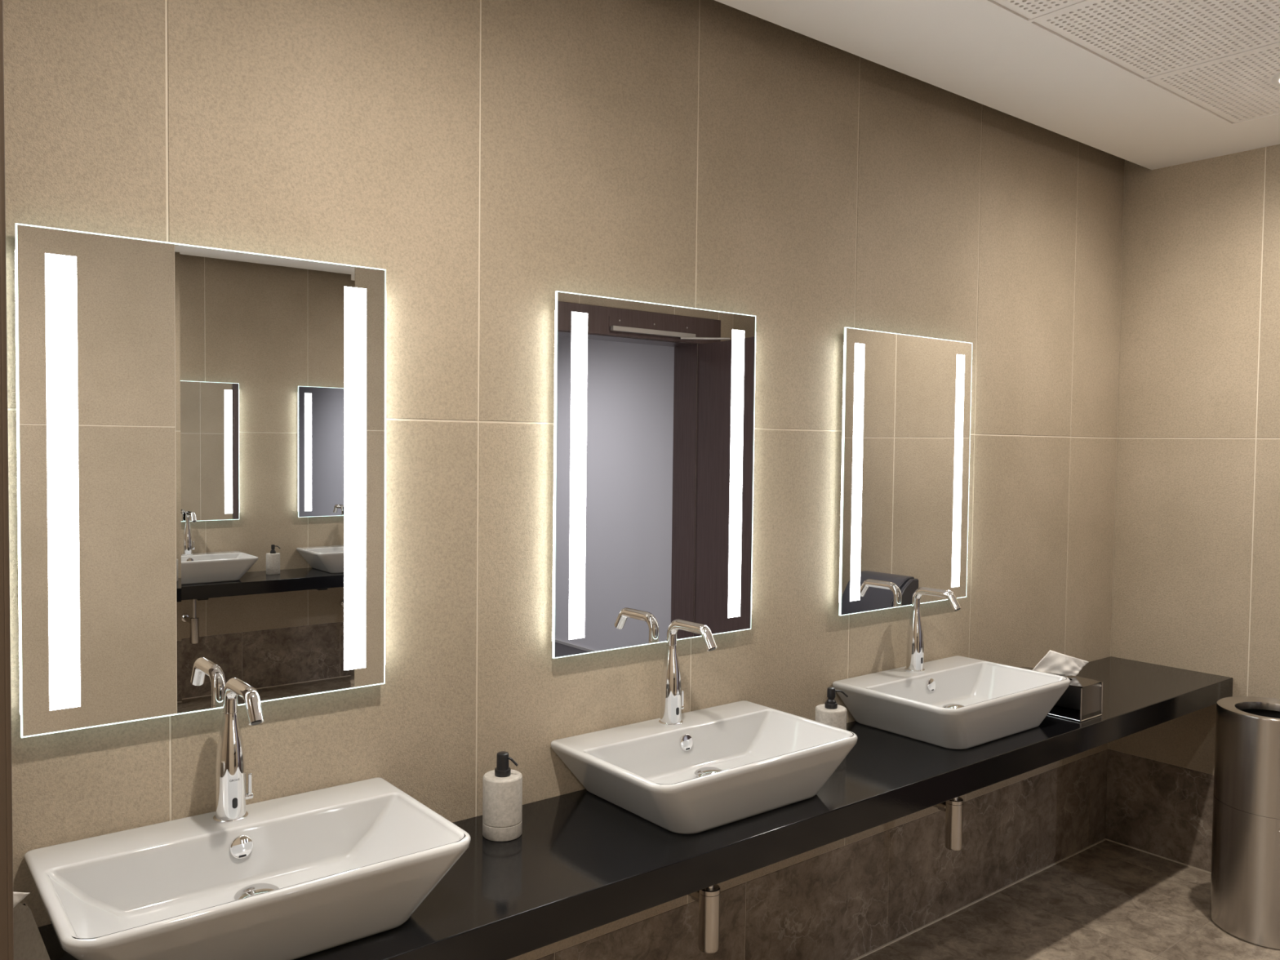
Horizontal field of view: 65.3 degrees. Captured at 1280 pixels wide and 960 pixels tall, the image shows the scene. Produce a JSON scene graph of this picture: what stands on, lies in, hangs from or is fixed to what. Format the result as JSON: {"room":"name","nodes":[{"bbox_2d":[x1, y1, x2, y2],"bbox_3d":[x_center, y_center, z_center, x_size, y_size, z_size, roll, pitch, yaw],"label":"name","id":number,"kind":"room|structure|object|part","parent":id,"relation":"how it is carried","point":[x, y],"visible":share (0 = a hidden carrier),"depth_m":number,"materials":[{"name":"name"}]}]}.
{"room":"public restroom","nodes":[
{"label":"public restroom","id":0,"kind":"room"},
{"bbox_2d":[3,0,1124,959],"bbox_3d":[-0.869,0.112,1.744,6.941,2.730,0.122,-1,3,-39],"label":"wall","id":1,"kind":"structure","parent":0,"point":[495,158],"depth_m":2.25,"materials":[{"name":"beige tile"}]},
{"bbox_2d":[14,222,386,737],"bbox_3d":[-0.737,0.000,1.751,0.608,0.801,0.025,-1,3,-39],"label":"mirror","id":2,"kind":"object","parent":1,"relation":"attached to","point":[202,430],"visible":1,"depth_m":1.71,"materials":[{"name":"grey mirror"}]},
{"bbox_2d":[14,249,21,714],"bbox_3d":[-0.968,0.006,1.554,0.001,0.723,0.005,-1,3,-39],"label":"light","id":3,"kind":"object","parent":2,"relation":"attached to","point":[17,252],"depth_m":1.55,"materials":[{"name":"white mirror"}]},
{"bbox_2d":[385,363,386,484],"bbox_3d":[-0.493,-0.002,1.932,0.001,0.723,0.005,-1,3,-39],"label":"light","id":4,"kind":"object","parent":2,"relation":"attached to","point":[385,363],"depth_m":1.93,"materials":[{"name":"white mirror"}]},
{"bbox_2d":[37,656,1232,959],"bbox_3d":[0.156,0.747,2.235,4.538,0.072,0.431,-1,3,-39],"label":"countertop","id":5,"kind":"structure","parent":1,"relation":"attached to","point":[580,862],"depth_m":2.03,"materials":[{"name":"black stone"}]},
{"bbox_2d":[13,902,50,959],"bbox_3d":[-0.882,0.680,1.349,0.127,0.102,0.252,-1,3,-39],"label":"tissue box","id":6,"kind":"object","parent":5,"relation":"on","point":[28,944],"visible":0.66,"depth_m":1.37,"materials":[{"name":"silver metal"}]},
{"bbox_2d":[13,892,29,907],"bbox_3d":[-0.897,0.595,1.369,0.123,0.064,0.010,1,2,-4],"label":"tissue","id":7,"kind":"object","parent":6,"relation":"on","point":[18,897],"visible":0.32,"depth_m":1.37,"materials":[{"name":"white paper"}]},
{"bbox_2d":[23,777,471,959],"bbox_3d":[-0.626,0.659,1.631,0.606,0.130,0.395,-1,3,-39],"label":"basin","id":8,"kind":"object","parent":5,"relation":"in","point":[309,873],"visible":1,"depth_m":1.60,"materials":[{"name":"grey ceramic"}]},
{"bbox_2d":[213,677,263,824],"bbox_3d":[-0.669,0.465,1.689,0.065,0.252,0.178,-1,3,-39],"label":"tap","id":9,"kind":"object","parent":8,"relation":"on","point":[231,796],"visible":1,"depth_m":1.72,"materials":[{"name":"silver metal"}]},
{"bbox_3d":[-0.667,0.372,1.676,0.024,0.065,0.162,-1,3,-39],"label":"spout","id":10,"kind":"part","parent":9,"relation":"part of","materials":[{"name":"silver metal"}]},
{"bbox_3d":[-0.687,0.532,1.756,0.006,0.038,0.016,-1,3,-39],"label":"lever blade","id":11,"kind":"part","parent":9,"relation":"part of","materials":[{"name":"silver metal"}]},
{"bbox_2d":[482,751,522,841],"bbox_3d":[-0.276,0.630,2.009,0.079,0.167,0.079,-1,3,-39],"label":"soap dispenser","id":12,"kind":"object","parent":5,"relation":"on","point":[502,786],"visible":1,"depth_m":1.98,"materials":[{"name":"stone"}]},
{"bbox_2d":[550,700,857,834],"bbox_3d":[0.157,0.645,2.253,0.606,0.130,0.395,-1,3,-39],"label":"basin","id":13,"kind":"object","parent":5,"relation":"in","point":[727,763],"visible":1,"depth_m":2.21,"materials":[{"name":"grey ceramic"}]},
{"bbox_2d":[658,618,716,726],"bbox_3d":[0.115,0.452,2.313,0.065,0.252,0.178,-1,3,-39],"label":"tap","id":14,"kind":"object","parent":13,"relation":"on","point":[672,695],"visible":1,"depth_m":2.34,"materials":[{"name":"silver metal"}]},
{"bbox_3d":[0.098,0.519,2.380,0.006,0.038,0.016,-1,3,-39],"label":"lever blade","id":15,"kind":"part","parent":14,"relation":"part of","materials":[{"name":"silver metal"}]},
{"bbox_3d":[0.118,0.358,2.301,0.024,0.065,0.162,-1,3,-39],"label":"spout","id":16,"kind":"part","parent":14,"relation":"part of","materials":[{"name":"silver metal"}]},
{"bbox_2d":[688,884,719,953],"bbox_3d":[0.102,0.919,2.329,0.056,0.280,0.228,-1,3,-39],"label":"trap","id":17,"kind":"object","parent":5,"relation":"attached to","point":[708,899],"visible":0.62,"depth_m":2.24,"materials":[{"name":"silver metal"}]},
{"bbox_2d":[698,892,719,953],"bbox_3d":[0.157,0.997,2.261,0.048,0.130,0.048,-1,3,-39],"label":"bottle","id":18,"kind":"object","parent":17,"relation":"on","point":[708,902],"depth_m":2.24,"materials":[{"name":"metal"}]},
{"bbox_2d":[815,686,848,729],"bbox_3d":[0.488,0.616,2.555,0.079,0.174,0.079,-1,3,-39],"label":"soap dispenser","id":19,"kind":"object","parent":5,"relation":"on","point":[829,713],"visible":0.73,"depth_m":2.53,"materials":[{"name":"stone"}]},
{"bbox_3d":[0.489,0.561,2.553,0.025,0.016,0.025,-1,3,-39],"label":"pump stem","id":20,"kind":"part","parent":19,"relation":"part of","materials":[{"name":"black plastic"}]},
{"bbox_2d":[933,796,963,850],"bbox_3d":[0.840,0.906,2.917,0.056,0.280,0.228,-1,3,-39],"label":"trap","id":21,"kind":"object","parent":5,"relation":"attached to","point":[953,808],"visible":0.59,"depth_m":2.83,"materials":[{"name":"grey metal"}]},
{"bbox_2d":[944,802,963,850],"bbox_3d":[0.895,0.984,2.849,0.048,0.130,0.048,-1,3,-39],"label":"bottle","id":22,"kind":"object","parent":21,"relation":"on","point":[953,811],"depth_m":2.83,"materials":[{"name":"metal"}]},
{"bbox_2d":[832,655,1070,749],"bbox_3d":[0.895,0.632,2.841,0.606,0.130,0.395,-1,3,-39],"label":"basin","id":23,"kind":"object","parent":5,"relation":"in","point":[958,702],"visible":1,"depth_m":2.78,"materials":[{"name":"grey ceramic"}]},
{"bbox_2d":[904,586,961,672],"bbox_3d":[0.854,0.439,2.901,0.065,0.252,0.178,-1,3,-39],"label":"tap","id":24,"kind":"object","parent":23,"relation":"on","point":[915,636],"visible":1,"depth_m":2.93,"materials":[{"name":"silver metal"}]},
{"bbox_3d":[0.857,0.346,2.889,0.024,0.065,0.162,-1,3,-39],"label":"spout","id":25,"kind":"part","parent":24,"relation":"part of","materials":[{"name":"silver metal"}]},
{"bbox_2d":[1020,666,1103,722],"bbox_3d":[1.246,0.644,3.022,0.127,0.102,0.252,-1,3,-39],"label":"tissue box","id":26,"kind":"object","parent":5,"relation":"on","point":[1082,700],"visible":0.5,"depth_m":2.92,"materials":[{"name":"silver metal"}]},
{"bbox_2d":[1032,649,1088,676],"bbox_3d":[1.266,0.554,3.014,0.175,0.081,0.017,1,2,-1],"label":"tissue","id":27,"kind":"object","parent":26,"relation":"in","point":[1053,663],"visible":0.9,"depth_m":3.01,"materials":[{"name":"white paper"}]},
{"bbox_3d":[1.246,0.595,3.021,0.125,0.003,0.250,-1,3,-39],"label":"lid plate","id":28,"kind":"part","parent":26,"relation":"part of","materials":[{"name":"silver metal"}]},
{"bbox_3d":[1.197,0.694,2.986,0.004,0.004,0.250,-1,3,-39],"label":"rail","id":29,"kind":"part","parent":26,"relation":"part of","materials":[{"name":"silver metal"}]},
{"bbox_3d":[1.198,0.647,2.985,0.002,0.099,0.244,-1,3,-39],"label":"plate","id":30,"kind":"part","parent":26,"relation":"part of","materials":[{"name":"silver metal"}]},
{"bbox_3d":[1.275,0.650,2.887,0.004,0.096,0.004,-1,3,-39],"label":"corner post","id":31,"kind":"part","parent":26,"relation":"part of","materials":[{"name":"silver metal"}]},
{"bbox_3d":[1.322,0.650,2.926,0.122,0.099,0.002,-1,3,-39],"label":"plate","id":32,"kind":"part","parent":26,"relation":"part of","materials":[{"name":"silver metal"}]},
{"bbox_3d":[1.322,0.697,2.927,0.125,0.004,0.004,-1,3,-39],"label":"rail","id":33,"kind":"part","parent":26,"relation":"part of","materials":[{"name":"silver metal"}]},
{"bbox_3d":[1.371,0.648,2.964,0.004,0.096,0.004,-1,3,-39],"label":"corner post","id":34,"kind":"part","parent":26,"relation":"part of","materials":[{"name":"silver metal"}]},
{"bbox_2d":[551,290,755,658],"bbox_3d":[0.045,-0.013,2.373,0.608,0.801,0.025,-1,3,-39],"label":"mirror","id":35,"kind":"object","parent":1,"relation":"attached to","point":[654,443],"visible":1,"depth_m":2.34,"materials":[{"name":"white mirror"}]},
{"bbox_2d":[551,310,556,641],"bbox_3d":[-0.186,-0.007,2.176,0.001,0.723,0.005,-1,3,-39],"label":"light","id":36,"kind":"object","parent":35,"relation":"attached to","point":[554,543],"depth_m":2.18,"materials":[{"name":"white mirror"}]},
{"bbox_2d":[751,345,755,612],"bbox_3d":[0.288,-0.015,2.554,0.001,0.723,0.005,-1,3,-39],"label":"light","id":37,"kind":"object","parent":35,"relation":"attached to","point":[753,347],"depth_m":2.54,"materials":[{"name":"white mirror"}]},
{"bbox_2d":[839,327,972,615],"bbox_3d":[0.793,-0.026,2.968,0.608,0.801,0.025,-1,3,-39],"label":"mirror","id":38,"kind":"object","parent":1,"relation":"attached to","point":[907,400],"visible":0.99,"depth_m":2.94,"materials":[{"name":"white mirror"}]},
{"bbox_2d":[839,342,845,602],"bbox_3d":[0.561,-0.020,2.772,0.001,0.723,0.005,-1,3,-39],"label":"light","id":39,"kind":"object","parent":38,"relation":"attached to","point":[842,532],"depth_m":2.78,"materials":[{"name":"white plastic"}]},
{"bbox_2d":[853,838,1106,959],"bbox_3d":[-0.846,1.427,1.743,6.740,0.004,0.003,-1,3,-39],"label":"trim","id":40,"kind":"structure","parent":1,"relation":"attached to","point":[1101,841],"depth_m":3.28,"materials":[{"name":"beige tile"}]},
{"bbox_2d":[715,0,1279,169],"bbox_3d":[-0.145,-1.135,0.808,6.741,0.152,2.158,-1,3,-39],"label":"ceiling","id":41,"kind":"structure","parent":0,"point":[1150,84],"depth_m":2.62,"materials":[{"name":"white paint"}]},
{"bbox_3d":[0.890,-1.096,1.988,0.579,0.010,0.579,-1,3,-39],"label":"perforated panel","id":42,"kind":"part","parent":41,"relation":"part of","materials":[{"name":"white"}]},
{"bbox_3d":[1.309,-1.091,1.940,0.013,0.016,1.192,-1,3,-39],"label":"seam rail","id":43,"kind":"part","parent":41,"relation":"part of","materials":[{"name":"white"}]},
{"bbox_3d":[-0.461,-1.091,1.293,5.960,0.011,0.016,-1,3,-39],"label":"seam rail","id":44,"kind":"part","parent":41,"relation":"part of","materials":[{"name":"white"}]},
{"bbox_3d":[1.357,-1.104,2.359,0.579,0.010,0.579,-1,3,-39],"label":"perforated panel","id":45,"kind":"part","parent":41,"relation":"part of","materials":[{"name":"white"}]},
{"bbox_3d":[1.775,-1.099,2.312,0.013,0.016,1.192,-1,3,-39],"label":"seam rail","id":46,"kind":"part","parent":41,"relation":"part of","materials":[{"name":"white"}]},
{"bbox_3d":[1.823,-1.112,2.730,0.579,0.010,0.579,-1,3,-39],"label":"perforated panel","id":47,"kind":"part","parent":41,"relation":"part of","materials":[{"name":"white"}]},
{"bbox_3d":[2.242,-1.107,2.683,0.013,0.016,1.192,-1,3,-39],"label":"seam rail","id":48,"kind":"part","parent":41,"relation":"part of","materials":[{"name":"white"}]},
{"bbox_2d":[1271,72,1279,86],"bbox_3d":[1.823,-1.128,2.729,0.166,0.076,0.166,-1,3,-39],"label":"recessed light","id":49,"kind":"object","parent":41,"relation":"in","point":[1275,80],"visible":1,"depth_m":2.76,"materials":[{"name":"white ceramic"}]},
{"bbox_2d":[858,840,1279,959],"bbox_3d":[-0.176,1.507,0.903,6.941,0.080,2.358,-1,3,-39],"label":"floor","id":50,"kind":"structure","parent":0,"point":[1107,900],"depth_m":3.18,"materials":[{"name":"brown tile"}]},
{"bbox_2d":[0,0,13,959],"bbox_3d":[-0.722,0.206,0.613,0.570,2.527,0.025,-1,3,-39],"label":"wall","id":51,"kind":"structure","parent":50,"relation":"on","point":[6,918],"depth_m":0.78,"materials":[{"name":"beige tile"}]},
{"bbox_3d":[-0.723,0.206,0.612,0.566,2.527,0.024,-1,3,-39],"label":"panel","id":52,"kind":"part","parent":51,"relation":"part of","materials":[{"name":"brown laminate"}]},
{"bbox_2d":[1209,696,1279,949],"bbox_3d":[1.975,1.061,3.134,0.308,0.696,0.308,-1,3,-39],"label":"waste bin","id":53,"kind":"object","parent":50,"relation":"on","point":[1245,895],"visible":1,"depth_m":3.05,"materials":[{"name":"silver metal"}]},
{"bbox_2d":[1105,144,1279,873],"bbox_3d":[2.517,0.106,2.998,0.122,2.730,2.378,-1,3,-39],"label":"wall","id":54,"kind":"structure","parent":0,"point":[1196,567],"depth_m":3.57,"materials":[{"name":"beige tile"}]}
]}

